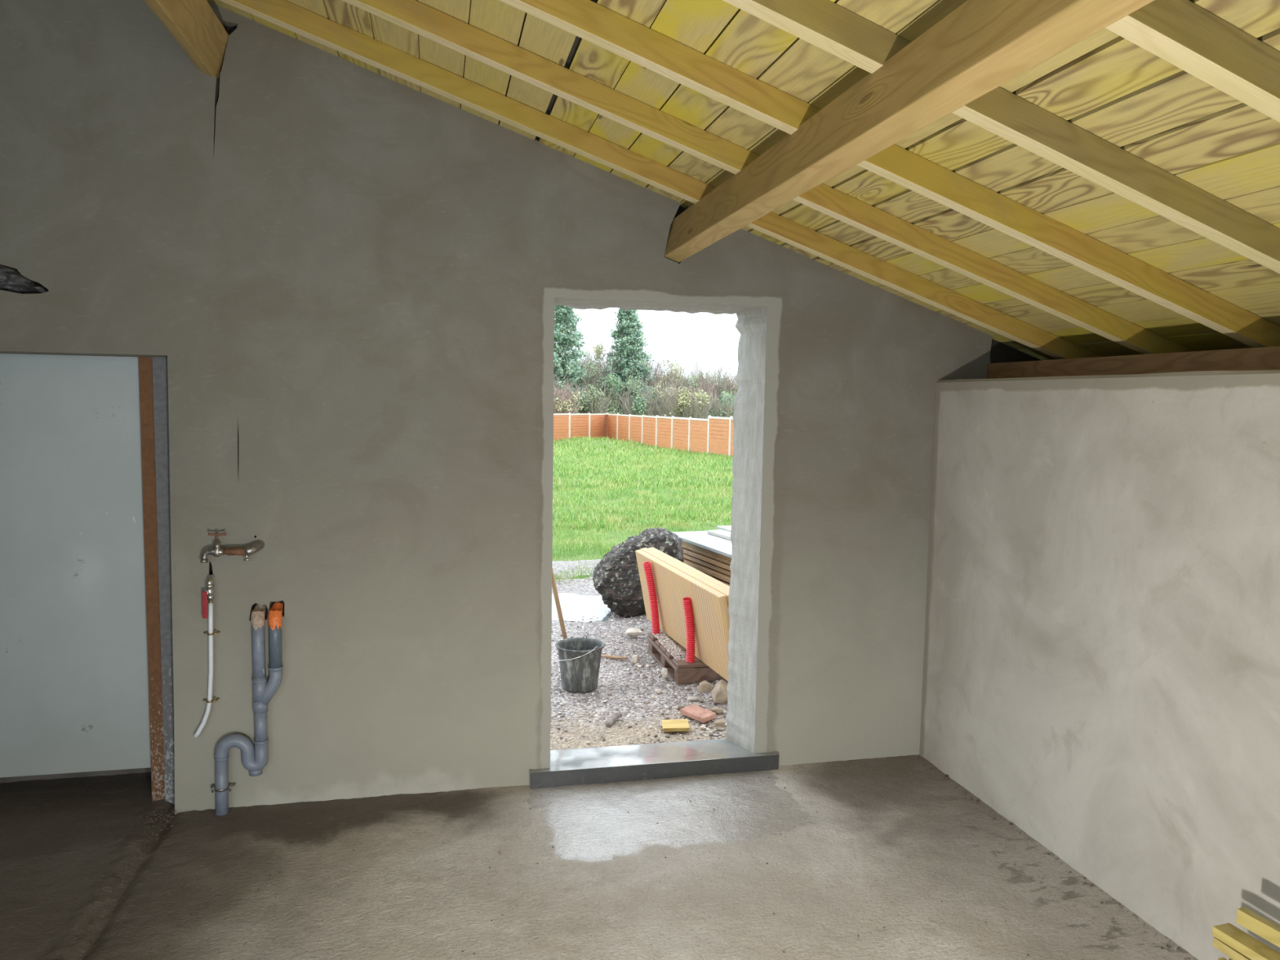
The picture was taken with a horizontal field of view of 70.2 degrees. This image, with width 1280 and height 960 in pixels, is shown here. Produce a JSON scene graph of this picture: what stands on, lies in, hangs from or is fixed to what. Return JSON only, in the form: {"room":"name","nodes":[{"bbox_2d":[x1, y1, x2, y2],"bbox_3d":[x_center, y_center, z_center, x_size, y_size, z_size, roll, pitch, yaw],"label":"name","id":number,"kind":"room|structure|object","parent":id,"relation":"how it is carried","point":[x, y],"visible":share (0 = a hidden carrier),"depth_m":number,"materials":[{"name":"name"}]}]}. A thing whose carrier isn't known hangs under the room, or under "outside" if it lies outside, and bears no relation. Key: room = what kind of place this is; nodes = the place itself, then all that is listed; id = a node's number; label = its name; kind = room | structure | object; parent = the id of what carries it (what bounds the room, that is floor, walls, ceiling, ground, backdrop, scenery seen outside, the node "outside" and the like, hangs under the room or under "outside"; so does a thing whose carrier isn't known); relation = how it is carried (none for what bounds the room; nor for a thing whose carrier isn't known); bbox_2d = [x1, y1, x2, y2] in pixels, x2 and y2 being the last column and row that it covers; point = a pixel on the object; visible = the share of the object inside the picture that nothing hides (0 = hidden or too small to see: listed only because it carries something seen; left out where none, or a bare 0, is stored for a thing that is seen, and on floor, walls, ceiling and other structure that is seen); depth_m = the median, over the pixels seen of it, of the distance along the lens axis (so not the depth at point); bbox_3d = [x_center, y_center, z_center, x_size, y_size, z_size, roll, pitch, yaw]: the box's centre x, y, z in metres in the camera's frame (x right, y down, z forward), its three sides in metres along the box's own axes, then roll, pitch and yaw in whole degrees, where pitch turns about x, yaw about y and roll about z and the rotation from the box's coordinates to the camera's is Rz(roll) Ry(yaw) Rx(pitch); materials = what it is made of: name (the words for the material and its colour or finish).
{"room":"construction site","nodes":[
{"label":"construction site","id":0,"kind":"room"},
{"bbox_2d":[0,0,992,814],"bbox_3d":[-2.576,-0.468,3.606,8.746,3.752,0.260,0,5,-13],"label":"wall","id":1,"kind":"structure","parent":0,"point":[349,278],"depth_m":3.86,"materials":[{"name":"grey paint"}]},
{"bbox_2d":[0,264,46,292],"bbox_3d":[-2.459,-0.781,3.490,0.325,0.111,0.084,0,5,-13],"label":"stub","id":2,"kind":"object","parent":1,"relation":"attached to","point":[11,278],"visible":1,"depth_m":3.48,"materials":[{"name":"plastic"}]},
{"bbox_2d":[0,353,164,801],"bbox_3d":[-2.830,0.435,3.661,1.672,1.894,0.082,0,5,-13],"label":"door","id":3,"kind":"structure","parent":1,"relation":"in","point":[81,667],"depth_m":3.77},
{"bbox_2d":[151,356,174,804],"bbox_3d":[-1.987,0.428,3.874,0.065,1.920,0.160,0,5,-13],"label":"trim","id":4,"kind":"structure","parent":1,"relation":"attached to","point":[160,372],"depth_m":3.79,"materials":[{"name":"grey concrete"}]},
{"bbox_2d":[143,0,228,78],"bbox_3d":[-1.053,-1.392,0.463,0.116,0.190,6.450,0,5,-11],"label":"purlin","id":5,"kind":"object","parent":1,"relation":"attached to","point":[194,24],"visible":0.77,"depth_m":3.28,"materials":[{"name":"brown wood"}]},
{"bbox_2d":[193,572,220,737],"bbox_3d":[-1.781,0.721,3.738,0.104,0.678,0.073,0,5,-13],"label":"tube","id":6,"kind":"object","parent":1,"relation":"attached to","point":[208,594],"visible":1,"depth_m":3.72,"materials":[{"name":"white plastic"}]},
{"bbox_2d":[200,532,264,563],"bbox_3d":[-1.651,0.271,3.712,0.252,0.122,0.086,-2,6,-33],"label":"water tap","id":7,"kind":"object","parent":1,"relation":"attached to","point":[216,551],"visible":1,"depth_m":3.69,"materials":[{"name":"metal"}]},
{"bbox_2d":[210,602,283,815],"bbox_3d":[-1.637,0.961,3.795,0.296,0.885,0.104,0,5,-13],"label":"drain pipe","id":8,"kind":"object","parent":1,"relation":"attached to","point":[255,758],"visible":1,"depth_m":3.76,"materials":[{"name":"grey plastic"}]},
{"bbox_2d":[267,602,283,630],"bbox_3d":[-1.513,0.568,3.788,0.053,0.097,0.102,0,5,-13],"label":"socket","id":9,"kind":"object","parent":8,"relation":"attached to","point":[275,613],"depth_m":3.75,"materials":[{"name":"orange plastic"}]},
{"bbox_2d":[528,738,778,789],"bbox_3d":[0.049,1.358,4.357,1.180,0.134,0.320,0,5,-13],"label":"door sill","id":10,"kind":"structure","parent":1,"relation":"attached to","point":[610,764],"depth_m":4.26,"materials":[{"name":"concrete"}]},
{"bbox_2d":[664,0,1154,262],"bbox_3d":[0.864,-0.782,0.957,0.122,0.192,6.445,0,5,-13],"label":"purlin","id":11,"kind":"object","parent":1,"relation":"attached to","point":[981,46],"visible":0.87,"depth_m":2.02,"materials":[{"name":"brown wood"}]},
{"bbox_2d":[990,338,1041,363],"bbox_3d":[1.963,-0.467,4.668,0.570,0.660,0.210,0,5,-13],"label":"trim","id":12,"kind":"structure","parent":1,"relation":"attached to","point":[1000,352],"depth_m":4.51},
{"bbox_2d":[0,755,1198,959],"bbox_3d":[-1.890,1.657,0.745,9.000,0.049,7.220,0,5,-13],"label":"floor","id":13,"kind":"structure","parent":0,"point":[333,900],"depth_m":3.34,"materials":[{"name":"concrete"}]},
{"bbox_2d":[0,767,151,782],"bbox_3d":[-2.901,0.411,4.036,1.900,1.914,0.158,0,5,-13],"label":"trim","id":14,"kind":"structure","parent":13,"relation":"on","point":[2,780],"depth_m":4.12,"materials":[{"name":"concrete"}]},
{"bbox_2d":[56,758,1190,959],"bbox_3d":[-0.102,1.467,3.090,3.603,0.014,2.188,0,5,-13],"label":"crumbs","id":15,"kind":"object","parent":13,"relation":"on","point":[946,776],"visible":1,"depth_m":3.37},
{"bbox_3d":[1.716,1.461,2.199,0.280,0.242,0.080,0,5,-13],"label":"bearer","id":16,"kind":"object","parent":13,"relation":"on","visible":0},
{"bbox_3d":[1.763,1.353,1.827,0.159,0.034,1.295,0,5,-13],"label":"batten","id":17,"kind":"object","parent":16,"relation":"on","visible":0},
{"bbox_2d":[1213,937,1251,959],"bbox_3d":[1.746,1.312,1.857,0.026,0.026,1.300,0,5,-16],"label":"batten","id":18,"kind":"object","parent":17,"relation":"on","point":[1219,944],"visible":0.71,"depth_m":2.43,"materials":[{"name":"yellow wood"}]},
{"bbox_2d":[1212,922,1279,959],"bbox_3d":[1.776,1.276,1.858,0.060,0.026,1.300,-1,5,-18],"label":"batten","id":19,"kind":"object","parent":18,"relation":"on","point":[1245,944],"visible":1,"depth_m":2.40,"materials":[{"name":"yellow wood"}]},
{"bbox_2d":[1235,906,1279,947],"bbox_3d":[1.840,1.231,1.851,0.028,0.040,1.300,-1,5,-20],"label":"batten","id":20,"kind":"object","parent":19,"relation":"on","point":[1248,919],"visible":1,"depth_m":2.40,"materials":[{"name":"yellow wood"}]},
{"bbox_2d":[550,559,728,750],"bbox_3d":[0.248,1.130,8.003,11.000,0.218,6.738,0,5,-13],"label":"gravel ground","id":21,"kind":"structure","parent":0,"point":[653,717],"depth_m":5.52,"materials":[{"name":"grey gravel"}]},
{"bbox_2d":[551,565,567,639],"bbox_3d":[-0.541,0.651,5.709,0.029,1.272,0.891,2,5,10],"label":"handle","id":22,"kind":"object","parent":21,"relation":"on","point":[553,582],"visible":0.32,"depth_m":5.82,"materials":[{"name":"brown wood"}]},
{"bbox_2d":[551,634,604,693],"bbox_3d":[-0.387,1.145,5.651,0.337,0.301,0.337,0,5,-13],"label":"bucket","id":23,"kind":"object","parent":21,"relation":"on","point":[580,658],"visible":0.99,"depth_m":5.56,"materials":[{"name":"rubber"}]},
{"bbox_2d":[551,592,613,622],"bbox_3d":[-0.652,1.101,7.914,0.981,0.001,1.136,0,5,-13],"label":"puddle","id":24,"kind":"object","parent":21,"relation":"on","point":[572,605],"visible":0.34,"depth_m":7.87,"materials":[{"name":"grey liquid"}]},
{"bbox_2d":[606,711,622,727],"bbox_3d":[-0.152,1.327,5.060,0.051,0.042,0.182,3,5,22],"label":"stone","id":25,"kind":"object","parent":21,"relation":"on","point":[614,716],"visible":1,"depth_m":5.05,"materials":[{"name":"grey stone"}]},
{"bbox_2d":[600,654,627,659],"bbox_3d":[-0.184,1.226,6.310,0.207,0.023,0.027,2,5,16],"label":"stick","id":26,"kind":"object","parent":21,"relation":"on","point":[602,655],"visible":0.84,"depth_m":6.30,"materials":[{"name":"brown wood"}]},
{"bbox_2d":[626,627,642,636],"bbox_3d":[-0.048,1.156,6.895,0.128,0.065,0.092,0,5,-13],"label":"stone","id":27,"kind":"object","parent":21,"relation":"on","point":[632,632],"visible":1,"depth_m":6.87,"materials":[{"name":"stone"}]},
{"bbox_2d":[630,654,639,664],"bbox_3d":[-0.032,1.220,6.210,0.048,0.071,0.070,3,6,26],"label":"stone","id":28,"kind":"object","parent":21,"relation":"on","point":[635,658],"visible":1,"depth_m":6.18,"materials":[{"name":"stone"}]},
{"bbox_2d":[592,526,684,616],"bbox_3d":[-0.004,0.790,7.868,0.873,0.761,0.838,0,5,-13],"label":"boulder","id":29,"kind":"object","parent":21,"relation":"on","point":[616,578],"visible":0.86,"depth_m":7.52,"materials":[{"name":"grey stone"}]},
{"bbox_2d":[654,688,662,693],"bbox_3d":[0.113,1.293,5.579,0.044,0.028,0.035,2,5,6],"label":"stone","id":30,"kind":"object","parent":21,"relation":"on","point":[658,691],"visible":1,"depth_m":5.57,"materials":[{"name":"stone"}]},
{"bbox_2d":[661,667,667,679],"bbox_3d":[0.156,1.243,5.850,0.039,0.070,0.083,0,5,-13],"label":"stone","id":31,"kind":"object","parent":21,"relation":"on","point":[664,671],"visible":1,"depth_m":5.83,"materials":[{"name":"stone"}]},
{"bbox_2d":[661,719,689,731],"bbox_3d":[0.194,1.341,4.977,0.145,0.024,0.135,1,5,-2],"label":"offcut","id":32,"kind":"object","parent":21,"relation":"on","point":[669,725],"visible":1,"depth_m":4.95,"materials":[{"name":"yellow wood"}]},
{"bbox_2d":[646,631,726,685],"bbox_3d":[0.739,1.191,6.243,1.235,0.140,0.815,0,5,-13],"label":"pallet","id":33,"kind":"object","parent":21,"relation":"on","point":[684,673],"visible":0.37,"depth_m":5.77,"materials":[{"name":"brown wood"}]},
{"bbox_2d":[643,561,660,634],"bbox_3d":[0.082,0.834,6.439,0.135,0.519,0.058,0,5,-13],"label":"tube","id":34,"kind":"object","parent":33,"relation":"on","point":[647,566],"visible":1,"depth_m":6.42,"materials":[{"name":"red plastic"}]},
{"bbox_2d":[652,632,686,660],"bbox_3d":[0.205,1.115,6.143,0.104,0.009,0.680,0,5,-13],"label":"grit","id":35,"kind":"object","parent":33,"relation":"on","point":[672,649],"visible":1,"depth_m":6.11,"materials":[{"name":"grey gravel"}]},
{"bbox_2d":[635,549,729,680],"bbox_3d":[0.274,0.857,6.047,0.146,0.536,1.650,-1,5,-17],"label":"panel","id":36,"kind":"object","parent":33,"relation":"on","point":[709,607],"visible":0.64,"depth_m":5.76,"materials":[{"name":"beige wood"}]},
{"bbox_2d":[640,547,728,607],"bbox_3d":[0.318,0.848,6.060,0.146,0.540,1.674,-1,5,-17],"label":"panel","id":37,"kind":"object","parent":33,"relation":"on","point":[714,586],"visible":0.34,"depth_m":5.84,"materials":[{"name":"beige wood"}]},
{"bbox_2d":[682,596,695,662],"bbox_3d":[0.310,0.947,5.762,0.100,0.417,0.064,-3,7,-40],"label":"tube","id":38,"kind":"object","parent":33,"relation":"on","point":[688,611],"visible":1,"depth_m":5.75,"materials":[{"name":"red plastic"}]},
{"bbox_2d":[648,546,729,591],"bbox_3d":[0.362,0.838,6.073,0.145,0.533,1.630,-1,5,-17],"label":"panel","id":39,"kind":"object","parent":33,"relation":"on","point":[722,584],"visible":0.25,"depth_m":5.95,"materials":[{"name":"beige wood"}]},
{"bbox_2d":[687,695,699,701],"bbox_3d":[0.318,1.306,5.424,0.077,0.029,0.056,2,5,13],"label":"stone","id":40,"kind":"object","parent":21,"relation":"on","point":[690,698],"visible":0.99,"depth_m":5.41,"materials":[{"name":"stone"}]},
{"bbox_2d":[680,703,715,723],"bbox_3d":[0.328,1.318,5.146,0.102,0.040,0.195,-3,6,-39],"label":"fragment","id":41,"kind":"object","parent":21,"relation":"on","point":[699,713],"visible":1,"depth_m":5.12,"materials":[{"name":"pink brick"}]},
{"bbox_2d":[698,680,712,693],"bbox_3d":[0.397,1.269,5.566,0.093,0.083,0.062,0,5,-13],"label":"stone","id":42,"kind":"object","parent":21,"relation":"on","point":[704,686],"visible":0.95,"depth_m":5.54,"materials":[{"name":"beige stone"}]},
{"bbox_2d":[710,706,722,714],"bbox_3d":[0.436,1.316,5.202,0.064,0.051,0.058,4,6,33],"label":"stone","id":43,"kind":"object","parent":21,"relation":"on","point":[716,709],"visible":0.88,"depth_m":5.18,"materials":[{"name":"beige stone"}]},
{"bbox_2d":[711,679,728,704],"bbox_3d":[0.494,1.258,5.389,0.168,0.135,0.166,3,5,20],"label":"stone","id":44,"kind":"object","parent":21,"relation":"on","point":[718,693],"visible":0.7,"depth_m":5.34,"materials":[{"name":"beige stone"}]},
{"bbox_2d":[714,719,725,726],"bbox_3d":[0.441,1.330,5.007,0.061,0.037,0.048,2,5,14],"label":"stone","id":45,"kind":"object","parent":21,"relation":"on","point":[721,722],"visible":1,"depth_m":4.99,"materials":[{"name":"beige stone"}]},
{"bbox_2d":[551,435,733,584],"bbox_3d":[-7.238,-4.908,78.980,140.000,0.769,170.500,0,5,-13],"label":"ground","id":46,"kind":"structure","parent":0,"point":[615,539],"depth_m":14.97,"materials":[{"name":"green plant"}]},
{"bbox_2d":[553,370,590,435],"bbox_3d":[-4.649,-4.075,50.630,3.877,4.420,3.620,0,5,-13],"label":"shrub","id":47,"kind":"object","parent":46,"relation":"on","point":[566,405],"visible":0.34,"depth_m":50.12,"materials":[{"name":"green plant"}]},
{"bbox_2d":[553,305,591,429],"bbox_3d":[-4.401,-6.982,52.143,4.413,9.994,3.551,0,5,-7],"label":"conifer","id":48,"kind":"object","parent":46,"relation":"on","point":[564,335],"visible":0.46,"depth_m":51.85,"materials":[{"name":"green plant"}]},
{"bbox_2d":[563,339,614,435],"bbox_3d":[-3.748,-5.400,54.172,4.575,6.564,5.071,3,5,22],"label":"shrub","id":49,"kind":"object","parent":46,"relation":"on","point":[592,380],"visible":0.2,"depth_m":53.74,"materials":[{"name":"green plant"}]},
{"bbox_2d":[572,336,622,435],"bbox_3d":[-2.755,-5.779,55.946,5.880,7.081,5.908,4,6,28],"label":"shrub","id":50,"kind":"object","parent":46,"relation":"on","point":[599,351],"visible":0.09,"depth_m":55.20,"materials":[{"name":"green plant"}]},
{"bbox_2d":[573,369,630,435],"bbox_3d":[-2.595,-4.197,52.590,3.252,4.435,3.017,4,6,32],"label":"shrub","id":51,"kind":"object","parent":46,"relation":"on","point":[596,403],"visible":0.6,"depth_m":52.16,"materials":[{"name":"green plant"}]},
{"bbox_2d":[596,364,646,436],"bbox_3d":[-1.106,-4.521,53.535,3.651,4.981,4.118,4,6,27],"label":"shrub","id":52,"kind":"object","parent":46,"relation":"on","point":[610,379],"visible":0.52,"depth_m":52.84,"materials":[{"name":"green plant"}]},
{"bbox_2d":[600,308,657,424],"bbox_3d":[-0.806,-6.459,54.900,4.448,8.639,4.474,0,5,-7],"label":"conifer","id":53,"kind":"object","parent":46,"relation":"on","point":[629,344],"visible":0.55,"depth_m":54.30,"materials":[{"name":"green plant"}]},
{"bbox_2d":[597,345,677,395],"bbox_3d":[-0.412,-5.506,57.032,5.719,6.446,5.573,-1,5,-17],"label":"shrub","id":54,"kind":"object","parent":46,"relation":"on","point":[647,364],"visible":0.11,"depth_m":56.62,"materials":[{"name":"green plant"}]},
{"bbox_2d":[611,382,668,439],"bbox_3d":[-0.032,-3.842,52.513,3.544,3.817,3.400,-1,6,-25],"label":"shrub","id":55,"kind":"object","parent":46,"relation":"on","point":[640,408],"visible":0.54,"depth_m":52.13,"materials":[{"name":"green plant"}]},
{"bbox_2d":[553,412,733,457],"bbox_3d":[-2.336,-1.960,40.021,7.423,2.084,19.198,-1,5,-18],"label":"fence","id":56,"kind":"object","parent":46,"relation":"on","point":[657,436],"visible":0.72,"depth_m":42.10,"materials":[{"name":"brown wood"}]},
{"bbox_2d":[632,373,694,439],"bbox_3d":[1.464,-4.086,52.819,3.824,4.299,3.559,2,5,16],"label":"shrub","id":57,"kind":"object","parent":46,"relation":"on","point":[667,411],"visible":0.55,"depth_m":52.30,"materials":[{"name":"green plant"}]},
{"bbox_2d":[646,344,698,402],"bbox_3d":[1.435,-5.543,57.608,4.767,6.485,4.888,3,5,22],"label":"shrub","id":58,"kind":"object","parent":46,"relation":"on","point":[662,375],"visible":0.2,"depth_m":56.80,"materials":[{"name":"green plant"}]},
{"bbox_2d":[667,377,718,438],"bbox_3d":[3.030,-3.911,52.690,3.178,4.018,3.486,-4,7,-42],"label":"shrub","id":59,"kind":"object","parent":46,"relation":"on","point":[692,410],"visible":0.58,"depth_m":52.30,"materials":[{"name":"green plant"}]},
{"bbox_2d":[664,364,724,417],"bbox_3d":[3.560,-4.838,57.020,4.377,5.228,4.629,6,7,43],"label":"shrub","id":60,"kind":"object","parent":46,"relation":"on","point":[694,379],"visible":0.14,"depth_m":56.22,"materials":[{"name":"green plant"}]},
{"bbox_2d":[683,351,738,406],"bbox_3d":[4.494,-5.327,58.072,5.052,6.076,4.893,3,6,25],"label":"shrub","id":61,"kind":"object","parent":46,"relation":"on","point":[718,375],"visible":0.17,"depth_m":57.34,"materials":[{"name":"green plant"}]},
{"bbox_2d":[700,386,735,439],"bbox_3d":[4.841,-3.793,53.799,3.029,3.660,3.464,5,6,38],"label":"shrub","id":62,"kind":"object","parent":46,"relation":"on","point":[720,411],"visible":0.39,"depth_m":53.19,"materials":[{"name":"green plant"}]},
{"bbox_2d":[709,360,737,408],"bbox_3d":[6.465,-5.125,57.666,4.390,5.783,4.584,-3,7,-42],"label":"shrub","id":63,"kind":"object","parent":46,"relation":"on","point":[735,388],"visible":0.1,"depth_m":57.03,"materials":[{"name":"green plant"}]},
{"bbox_2d":[206,0,1279,359],"bbox_3d":[-1.644,-1.109,0.418,9.550,1.957,6.770,0,5,-13],"label":"ceiling","id":64,"kind":"structure","parent":0,"point":[1106,85],"depth_m":2.74,"materials":[{"name":"beige wood"}]},
{"bbox_2d":[219,0,1102,359],"bbox_3d":[-0.366,-1.368,3.529,5.333,1.855,0.060,0,5,-13],"label":"rafter","id":65,"kind":"object","parent":64,"relation":"attached to","point":[286,15],"visible":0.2,"depth_m":3.57,"materials":[{"name":"beige wood"}]},
{"bbox_2d":[342,0,1193,354],"bbox_3d":[-0.254,-1.322,3.034,5.333,1.856,0.056,0,5,-13],"label":"rafter","id":66,"kind":"object","parent":64,"relation":"attached to","point":[415,16],"visible":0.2,"depth_m":3.15,"materials":[{"name":"beige wood"}]},
{"bbox_2d":[499,0,1279,347],"bbox_3d":[-0.139,-1.273,2.529,5.335,1.862,0.056,0,5,-13],"label":"rafter","id":67,"kind":"object","parent":64,"relation":"attached to","point":[588,20],"visible":1,"depth_m":2.77,"materials":[{"name":"beige wood"}]},
{"bbox_2d":[722,0,1279,273],"bbox_3d":[-0.024,-1.228,2.024,5.334,1.860,0.058,0,5,-13],"label":"rafter","id":68,"kind":"object","parent":64,"relation":"attached to","point":[827,25],"visible":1,"depth_m":2.28,"materials":[{"name":"beige wood"}]},
{"bbox_2d":[1105,0,1279,122],"bbox_3d":[0.095,-1.179,1.502,5.335,1.861,0.060,0,5,-13],"label":"rafter","id":69,"kind":"object","parent":64,"relation":"attached to","point":[1183,33],"visible":1,"depth_m":1.74,"materials":[{"name":"beige wood"}]},
{"bbox_2d":[919,369,1279,959],"bbox_3d":[2.510,0.753,1.397,0.781,1.921,6.500,0,5,-13],"label":"wall","id":70,"kind":"structure","parent":0,"point":[1101,662],"depth_m":3.19,"materials":[{"name":"grey paint"}]},
{"bbox_2d":[986,346,1279,378],"bbox_3d":[2.461,-0.241,1.296,0.100,0.075,6.500,0,5,-13],"label":"wall plate","id":71,"kind":"object","parent":70,"relation":"on","point":[1264,357],"visible":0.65,"depth_m":3.44,"materials":[{"name":"brown wood"}]},
{"bbox_3d":[0.701,0.989,8.711,0.775,0.118,0.222,0,5,-13],"label":"bearer","id":72,"kind":"object","parent":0,"visible":0},
{"bbox_3d":[0.972,1.002,7.739,1.061,0.036,2.382,0,5,-13],"label":"board","id":73,"kind":"object","parent":72,"relation":"on","visible":0},
{"bbox_3d":[1.076,0.941,7.797,1.061,0.040,2.382,0,5,-13],"label":"board","id":74,"kind":"object","parent":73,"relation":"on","visible":0},
{"bbox_2d":[697,569,729,586],"bbox_3d":[1.065,0.887,7.809,0.700,0.036,2.300,-1,5,-22],"label":"board","id":75,"kind":"object","parent":74,"relation":"on","point":[716,578],"visible":0.02,"depth_m":7.83,"materials":[{"name":"brown wood"}]},
{"bbox_2d":[681,556,730,582],"bbox_3d":[1.067,0.837,7.762,0.700,0.040,2.300,-1,5,-22],"label":"board","id":76,"kind":"object","parent":75,"relation":"on","point":[696,566],"visible":0.04,"depth_m":8.03,"materials":[{"name":"brown wood"}]},
{"bbox_2d":[681,552,730,576],"bbox_3d":[1.088,0.786,7.788,0.700,0.036,2.300,-1,5,-22],"label":"board","id":77,"kind":"object","parent":76,"relation":"on","point":[717,568],"visible":0.02,"depth_m":8.08,"materials":[{"name":"brown wood"}]},
{"bbox_2d":[682,546,730,570],"bbox_3d":[1.063,0.733,7.794,0.700,0.040,2.300,-1,5,-22],"label":"board","id":78,"kind":"object","parent":77,"relation":"on","point":[691,553],"visible":0.04,"depth_m":8.04,"materials":[{"name":"brown wood"}]},
{"bbox_2d":[681,542,731,564],"bbox_3d":[1.088,0.691,7.757,0.700,0.036,2.300,-1,5,-22],"label":"board","id":79,"kind":"object","parent":78,"relation":"on","point":[701,552],"visible":0.02,"depth_m":8.04,"materials":[{"name":"brown wood"}]},
{"bbox_2d":[680,540,731,560],"bbox_3d":[1.063,0.646,7.764,0.700,0.040,2.300,-1,5,-22],"label":"board","id":80,"kind":"object","parent":79,"relation":"on","point":[682,541],"visible":0.03,"depth_m":8.01,"materials":[{"name":"brown wood"}]},
{"bbox_2d":[672,530,732,558],"bbox_3d":[1.043,0.612,7.758,0.740,0.030,2.350,-1,5,-22],"label":"board","id":81,"kind":"object","parent":80,"relation":"on","point":[717,544],"visible":0.09,"depth_m":8.19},
{"bbox_2d":[706,529,731,540],"bbox_3d":[0.940,0.541,8.175,0.150,0.030,1.150,-1,5,-24],"label":"plank","id":82,"kind":"object","parent":81,"relation":"on","point":[721,533],"visible":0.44,"depth_m":8.52,"materials":[{"name":"grey wood"}]},
{"bbox_2d":[716,525,731,532],"bbox_3d":[1.220,0.553,8.091,0.160,0.030,2.000,-1,5,-23],"label":"plank","id":83,"kind":"object","parent":81,"relation":"on","point":[727,528],"visible":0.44,"depth_m":8.87,"materials":[{"name":"grey wood"}]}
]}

